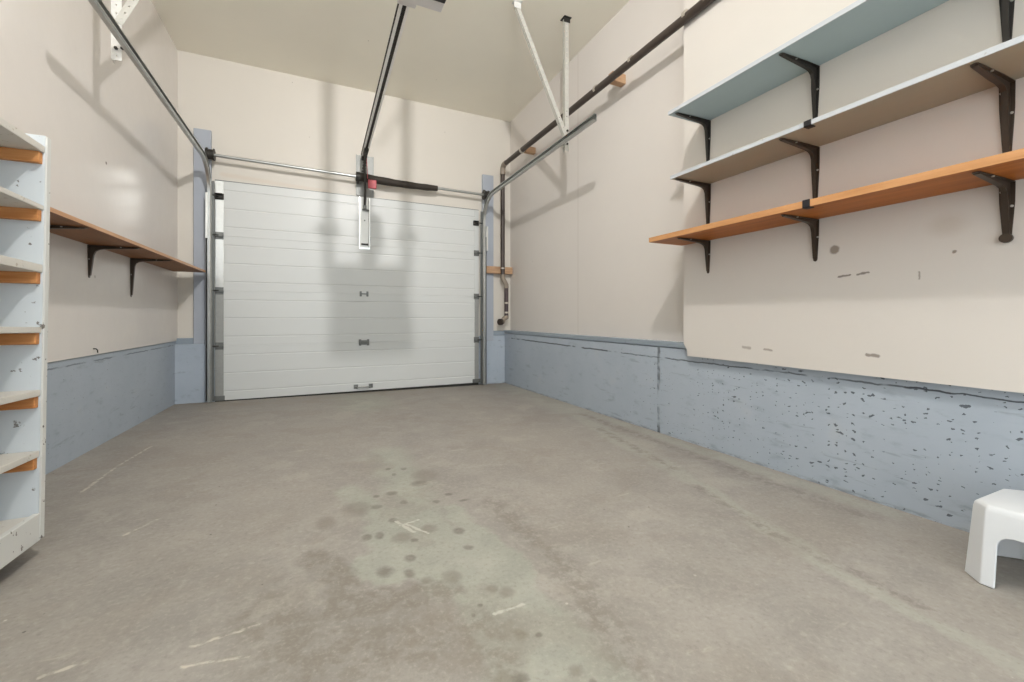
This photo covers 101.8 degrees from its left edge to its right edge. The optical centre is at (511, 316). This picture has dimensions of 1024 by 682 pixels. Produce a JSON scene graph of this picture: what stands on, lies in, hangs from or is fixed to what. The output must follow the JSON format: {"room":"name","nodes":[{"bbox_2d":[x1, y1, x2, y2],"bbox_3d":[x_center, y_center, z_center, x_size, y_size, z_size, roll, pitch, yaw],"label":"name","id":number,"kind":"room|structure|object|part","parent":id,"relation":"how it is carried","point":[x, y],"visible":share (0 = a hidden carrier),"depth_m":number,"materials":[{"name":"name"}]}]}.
{"room":"garage","nodes":[
{"label":"garage","id":0,"kind":"room"},
{"bbox_2d":[0,0,177,362],"bbox_3d":[-1.861,-1.151,1.011,0.100,2.751,6.600,0,0,-25],"label":"wall","id":1,"kind":"structure","parent":0,"point":[114,142],"depth_m":2.55,"materials":[{"name":"beige paint"}]},
{"bbox_2d":[50,225,88,228],"bbox_3d":[-2.088,-0.322,1.897,0.235,0.190,0.038,0,0,-25],"label":"shelf bracket","id":2,"kind":"object","parent":1,"relation":"attached to","point":[51,226],"visible":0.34,"depth_m":1.91,"materials":[{"name":"black metal"}]},
{"bbox_2d":[45,341,175,474],"bbox_3d":[-1.865,0.615,1.009,0.092,0.771,6.600,0,0,-25],"label":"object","id":3,"kind":"structure","parent":1,"relation":"attached to","point":[92,400],"depth_m":2.57,"materials":[{"name":"paint"}]},
{"bbox_2d":[87,245,140,277],"bbox_3d":[-2.353,-0.322,2.468,0.235,0.190,0.038,0,0,-25],"label":"shelf bracket","id":4,"kind":"object","parent":1,"relation":"attached to","point":[91,249],"visible":1,"depth_m":2.42,"materials":[{"name":"black metal"}]},
{"bbox_2d":[50,207,205,272],"bbox_3d":[-2.394,-0.428,2.571,0.245,0.018,2.870,0,0,-25],"label":"wall shelf","id":5,"kind":"object","parent":1,"relation":"attached to","point":[95,235],"visible":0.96,"depth_m":2.31,"materials":[{"name":"brown wood"}]},
{"bbox_2d":[130,258,171,296],"bbox_3d":[-2.603,-0.280,3.009,0.235,0.275,0.038,0,0,-25],"label":"shelf bracket","id":6,"kind":"object","parent":1,"relation":"attached to","point":[133,261],"visible":1,"depth_m":2.96,"materials":[{"name":"black metal"}]},
{"bbox_2d":[178,50,509,342],"bbox_3d":[-1.614,-0.813,4.708,3.461,3.426,0.100,0,0,-25],"label":"wall","id":7,"kind":"structure","parent":0,"point":[250,112],"depth_m":4.46,"materials":[{"name":"beige paint"}]},
{"bbox_2d":[176,338,192,343],"bbox_3d":[-3.079,0.229,3.959,0.253,0.057,0.035,0,0,-25],"label":"trim","id":8,"kind":"structure","parent":7,"relation":"attached to","point":[179,340],"depth_m":3.93,"materials":[{"name":"blue paint"}]},
{"bbox_2d":[175,343,214,403],"bbox_3d":[-3.035,0.628,4.019,0.383,0.743,0.155,0,0,-25],"label":"baseboard","id":9,"kind":"structure","parent":7,"relation":"attached to","point":[190,359],"depth_m":3.93,"materials":[{"name":"paint"}]},
{"bbox_2d":[193,128,211,343],"bbox_3d":[-2.974,-0.771,4.000,0.138,2.057,0.040,0,0,-25],"label":"trim","id":10,"kind":"structure","parent":7,"relation":"attached to","point":[204,137],"depth_m":3.97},
{"bbox_2d":[212,180,481,401],"bbox_3d":[-1.634,-0.240,4.568,2.825,2.168,0.098,0,0,-25],"label":"door","id":11,"kind":"structure","parent":7,"relation":"in","point":[317,293],"depth_m":4.48,"materials":[{"name":"metal"}]},
{"bbox_3d":[-1.626,0.760,4.557,0.199,0.044,0.040,0,0,-25],"label":"lift handle","id":12,"kind":"part","parent":11,"relation":"part of","materials":[{"name":"grey metal"}]},
{"bbox_3d":[-1.623,-1.032,4.579,0.114,0.573,0.005,0,0,-25],"label":"strut plate","id":13,"kind":"part","parent":11,"relation":"part of","materials":[{"name":"metal"}]},
{"bbox_2d":[205,147,489,199],"bbox_3d":[-1.600,-1.567,4.548,2.865,0.445,0.195,0,0,-25],"label":"bar","id":14,"kind":"object","parent":7,"relation":"attached to","point":[211,154],"visible":0.83,"depth_m":4.59,"materials":[{"name":"metal"}]},
{"bbox_3d":[-1.638,-1.567,4.632,0.183,0.445,0.012,0,0,-25],"label":"plate","id":15,"kind":"part","parent":14,"relation":"part of","materials":[{"name":"metal"}]},
{"bbox_2d":[482,174,492,340],"bbox_3d":[-0.308,-0.741,5.237,0.146,2.082,0.040,0,0,-25],"label":"trim","id":16,"kind":"structure","parent":7,"relation":"attached to","point":[487,180],"depth_m":5.23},
{"bbox_2d":[479,335,504,383],"bbox_3d":[-0.300,0.618,5.298,0.396,0.765,0.135,0,0,-25],"label":"baseboard","id":17,"kind":"structure","parent":7,"relation":"attached to","point":[495,348],"depth_m":5.27,"materials":[{"name":"paint"}]},
{"bbox_2d":[493,331,503,335],"bbox_3d":[-0.218,0.205,5.289,0.256,0.060,0.030,0,0,-25],"label":"trim","id":18,"kind":"structure","parent":7,"relation":"attached to","point":[495,333],"depth_m":5.29,"materials":[{"name":"blue paint"}]},
{"bbox_2d":[487,266,512,274],"bbox_3d":[-0.167,-0.589,5.247,0.358,0.087,0.060,0,0,-25],"label":"wood block","id":19,"kind":"object","parent":7,"relation":"attached to","point":[490,269],"visible":0.74,"depth_m":5.21,"materials":[{"name":"brown wood"}]},
{"bbox_2d":[151,0,629,121],"bbox_3d":[-0.267,-2.566,1.805,3.661,0.080,6.700,0,0,-25],"label":"ceiling","id":20,"kind":"structure","parent":0,"point":[468,56],"depth_m":3.79,"materials":[{"name":"paint"}]},
{"bbox_2d":[88,0,213,402],"bbox_3d":[-2.253,-0.860,2.978,0.470,3.332,2.420,0,0,-25],"label":"door track","id":21,"kind":"object","parent":20,"relation":"attached to","point":[114,22],"visible":1,"depth_m":3.14,"materials":[{"name":"metal"}]},
{"bbox_3d":[-2.374,-1.271,2.890,0.030,0.438,2.361,0,0,-25],"label":"horizontal rail","id":22,"kind":"part","parent":21,"relation":"part of","materials":[{"name":"metal"}]},
{"bbox_3d":[-2.863,-0.955,3.900,0.020,0.430,0.007,0,0,-25],"label":"splice plate","id":23,"kind":"part","parent":21,"relation":"part of","materials":[{"name":"metal"}]},
{"bbox_3d":[-2.860,-0.123,3.937,0.030,1.858,0.052,0,0,-25],"label":"vertical rail","id":24,"kind":"part","parent":21,"relation":"part of","materials":[{"name":"metal"}]},
{"bbox_2d":[361,0,445,210],"bbox_3d":[-0.982,-1.841,3.185,0.390,1.370,3.165,0,0,-25],"label":"garage door opener","id":25,"kind":"object","parent":20,"relation":"hanging from","point":[403,6],"visible":1,"depth_m":2.95,"materials":[{"name":"grey metal"}]},
{"bbox_3d":[-1.579,-1.460,4.459,0.041,0.529,0.182,0,0,-25],"label":"curved arm","id":26,"kind":"part","parent":25,"relation":"part of","materials":[{"name":"metal"}]},
{"bbox_3d":[-0.540,-1.820,2.252,0.105,0.050,0.340,0,0,-25],"label":"rail mount","id":27,"kind":"part","parent":25,"relation":"part of","materials":[{"name":"grey plastic"}]},
{"bbox_2d":[481,0,596,384],"bbox_3d":[-0.035,-0.848,4.045,0.525,3.355,2.355,0,0,-25],"label":"door track","id":28,"kind":"object","parent":20,"relation":"attached to","point":[566,135],"visible":1,"depth_m":3.52,"materials":[{"name":"metal"}]},
{"bbox_3d":[-0.347,-0.111,5.103,0.030,1.881,0.052,0,0,-25],"label":"vertical rail","id":29,"kind":"part","parent":28,"relation":"part of","materials":[{"name":"metal"}]},
{"bbox_3d":[-0.319,-0.970,5.175,0.024,0.300,0.067,0,0,-25],"label":"splice plate","id":30,"kind":"part","parent":28,"relation":"part of","materials":[{"name":"metal"}]},
{"bbox_3d":[0.125,-1.271,4.086,0.030,0.438,2.294,0,0,-25],"label":"horizontal rail","id":31,"kind":"part","parent":28,"relation":"part of","materials":[{"name":"metal"}]},
{"bbox_2d":[0,383,1023,681],"bbox_3d":[-0.267,0.820,1.805,3.661,0.254,6.700,0,0,-25],"label":"floor","id":32,"kind":"structure","parent":0,"point":[497,532],"depth_m":1.30,"materials":[{"name":"concrete"}]},
{"bbox_2d":[0,117,50,568],"bbox_3d":[-1.491,0.084,0.840,0.400,1.370,0.942,0,-2,-25],"label":"bookcase","id":33,"kind":"object","parent":32,"relation":"on","point":[25,159],"visible":1,"depth_m":1.30,"materials":[{"name":"grey paint"}]},
{"bbox_2d":[965,489,1023,588],"bbox_3d":[1.573,0.663,1.142,0.311,0.231,0.402,1,-1,-25],"label":"step stool","id":34,"kind":"object","parent":32,"relation":"on","point":[997,519],"visible":1,"depth_m":1.22,"materials":[{"name":"white plastic"}]},
{"bbox_2d":[510,0,683,341],"bbox_3d":[1.369,-1.178,2.509,0.100,2.696,6.600,0,0,-25],"label":"wall","id":35,"kind":"structure","parent":0,"point":[583,218],"depth_m":3.54,"materials":[{"name":"beige paint"}]},
{"bbox_2d":[524,147,535,154],"bbox_3d":[0.202,-1.903,4.751,0.130,0.070,0.050,0,0,-25],"label":"wood block","id":36,"kind":"object","parent":35,"relation":"attached to","point":[531,150],"visible":0.74,"depth_m":4.74,"materials":[{"name":"brown wood"}]},
{"bbox_2d":[504,330,685,347],"bbox_3d":[0.565,0.187,4.010,0.096,0.034,3.000,0,0,-25],"label":"trim","id":37,"kind":"structure","parent":35,"relation":"attached to","point":[674,344],"depth_m":3.43,"materials":[{"name":"blue paint"}]},
{"bbox_2d":[497,0,714,324],"bbox_3d":[0.633,-0.912,3.599,0.148,2.027,3.598,0,0,-25],"label":"drain pipe","id":38,"kind":"object","parent":35,"relation":"attached to","point":[687,15],"visible":1,"depth_m":3.45,"materials":[{"name":"metal"}]},
{"bbox_2d":[497,315,508,324],"bbox_3d":[-0.105,0.041,5.189,0.147,0.122,0.088,0,0,-25],"label":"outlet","id":39,"kind":"object","parent":38,"relation":"attached to","point":[501,321],"depth_m":5.18,"materials":[{"name":"white plastic"}]},
{"bbox_2d":[608,71,625,86],"bbox_3d":[0.848,-1.920,3.359,0.130,0.076,0.060,0,0,-25],"label":"wood block","id":40,"kind":"object","parent":35,"relation":"attached to","point":[620,81],"visible":0.71,"depth_m":3.35,"materials":[{"name":"brown wood"}]},
{"bbox_2d":[684,0,1023,392],"bbox_3d":[1.905,-1.132,1.077,0.134,2.788,3.550,0,0,-25],"label":"wall","id":41,"kind":"structure","parent":0,"point":[928,290],"depth_m":1.79,"materials":[{"name":"beige paint"}]},
{"bbox_2d":[675,112,710,161],"bbox_3d":[1.056,-1.043,2.436,0.262,0.250,0.038,0,0,-25],"label":"shelf bracket","id":42,"kind":"object","parent":41,"relation":"attached to","point":[705,123],"visible":0.88,"depth_m":2.48,"materials":[{"name":"black metal"}]},
{"bbox_2d":[675,178,710,223],"bbox_3d":[1.056,-0.666,2.436,0.262,0.250,0.038,0,0,-25],"label":"shelf bracket","id":43,"kind":"object","parent":41,"relation":"attached to","point":[706,187],"visible":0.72,"depth_m":2.48,"materials":[{"name":"black metal"}]},
{"bbox_2d":[677,238,710,272],"bbox_3d":[1.061,-0.357,2.438,0.250,0.195,0.033,0,0,-25],"label":"shelf bracket","id":44,"kind":"object","parent":41,"relation":"attached to","point":[706,243],"visible":1,"depth_m":2.48,"materials":[{"name":"black metal"}]},
{"bbox_2d":[504,333,1023,532],"bbox_3d":[1.327,0.606,2.490,0.192,0.789,6.600,0,0,-25],"label":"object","id":45,"kind":"structure","parent":41,"relation":"attached to","point":[925,450],"depth_m":2.00,"materials":[{"name":"paint"}]},
{"bbox_2d":[779,53,819,118],"bbox_3d":[1.306,-1.043,1.898,0.262,0.250,0.038,0,0,-25],"label":"shelf bracket","id":46,"kind":"object","parent":41,"relation":"attached to","point":[813,69],"visible":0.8,"depth_m":1.94,"materials":[{"name":"black metal"}]},
{"bbox_2d":[779,138,819,198],"bbox_3d":[1.306,-0.666,1.898,0.262,0.250,0.038,0,0,-25],"label":"shelf bracket","id":47,"kind":"object","parent":41,"relation":"attached to","point":[814,151],"visible":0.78,"depth_m":1.94,"materials":[{"name":"black metal"}]},
{"bbox_2d":[781,214,818,261],"bbox_3d":[1.311,-0.357,1.900,0.250,0.195,0.033,0,0,-25],"label":"shelf bracket","id":48,"kind":"object","parent":41,"relation":"attached to","point":[813,223],"visible":1,"depth_m":1.94,"materials":[{"name":"black metal"}]},
{"bbox_2d":[668,0,948,122],"bbox_3d":[1.407,-1.180,1.660,0.277,0.020,1.788,0,0,-25],"label":"wall shelf","id":49,"kind":"object","parent":41,"relation":"attached to","point":[861,21],"visible":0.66,"depth_m":1.83,"materials":[{"name":"blue paint"}]},
{"bbox_2d":[649,148,1023,245],"bbox_3d":[1.373,-0.470,1.729,0.280,0.034,1.942,0,0,-25],"label":"wall shelf","id":50,"kind":"object","parent":41,"relation":"attached to","point":[1010,165],"visible":1,"depth_m":1.60,"materials":[{"name":"brown wood"}]},
{"bbox_2d":[670,34,1023,183],"bbox_3d":[1.409,-0.801,1.652,0.280,0.025,1.772,0,0,-25],"label":"wall shelf","id":51,"kind":"object","parent":41,"relation":"attached to","point":[956,80],"visible":0.85,"depth_m":1.60,"materials":[{"name":"taupe brown paint"},{"name":"white paint"}]},
{"bbox_2d":[970,62,1015,152],"bbox_3d":[1.558,-0.666,1.353,0.262,0.250,0.038,0,0,-25],"label":"shelf bracket","id":52,"kind":"object","parent":41,"relation":"attached to","point":[1006,85],"visible":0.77,"depth_m":1.40,"materials":[{"name":"black metal"}]},
{"bbox_2d":[972,171,1015,242],"bbox_3d":[1.564,-0.353,1.356,0.250,0.205,0.038,0,0,-25],"label":"shelf bracket","id":53,"kind":"object","parent":41,"relation":"attached to","point":[1007,187],"visible":1,"depth_m":1.40,"materials":[{"name":"black metal"}]},
{"bbox_2d":[999,0,1014,42],"bbox_3d":[1.558,-1.043,1.353,0.262,0.250,0.038,0,0,-25],"label":"shelf bracket","id":54,"kind":"object","parent":41,"relation":"attached to","point":[1006,6],"visible":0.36,"depth_m":1.40,"materials":[{"name":"black metal"}]}
]}

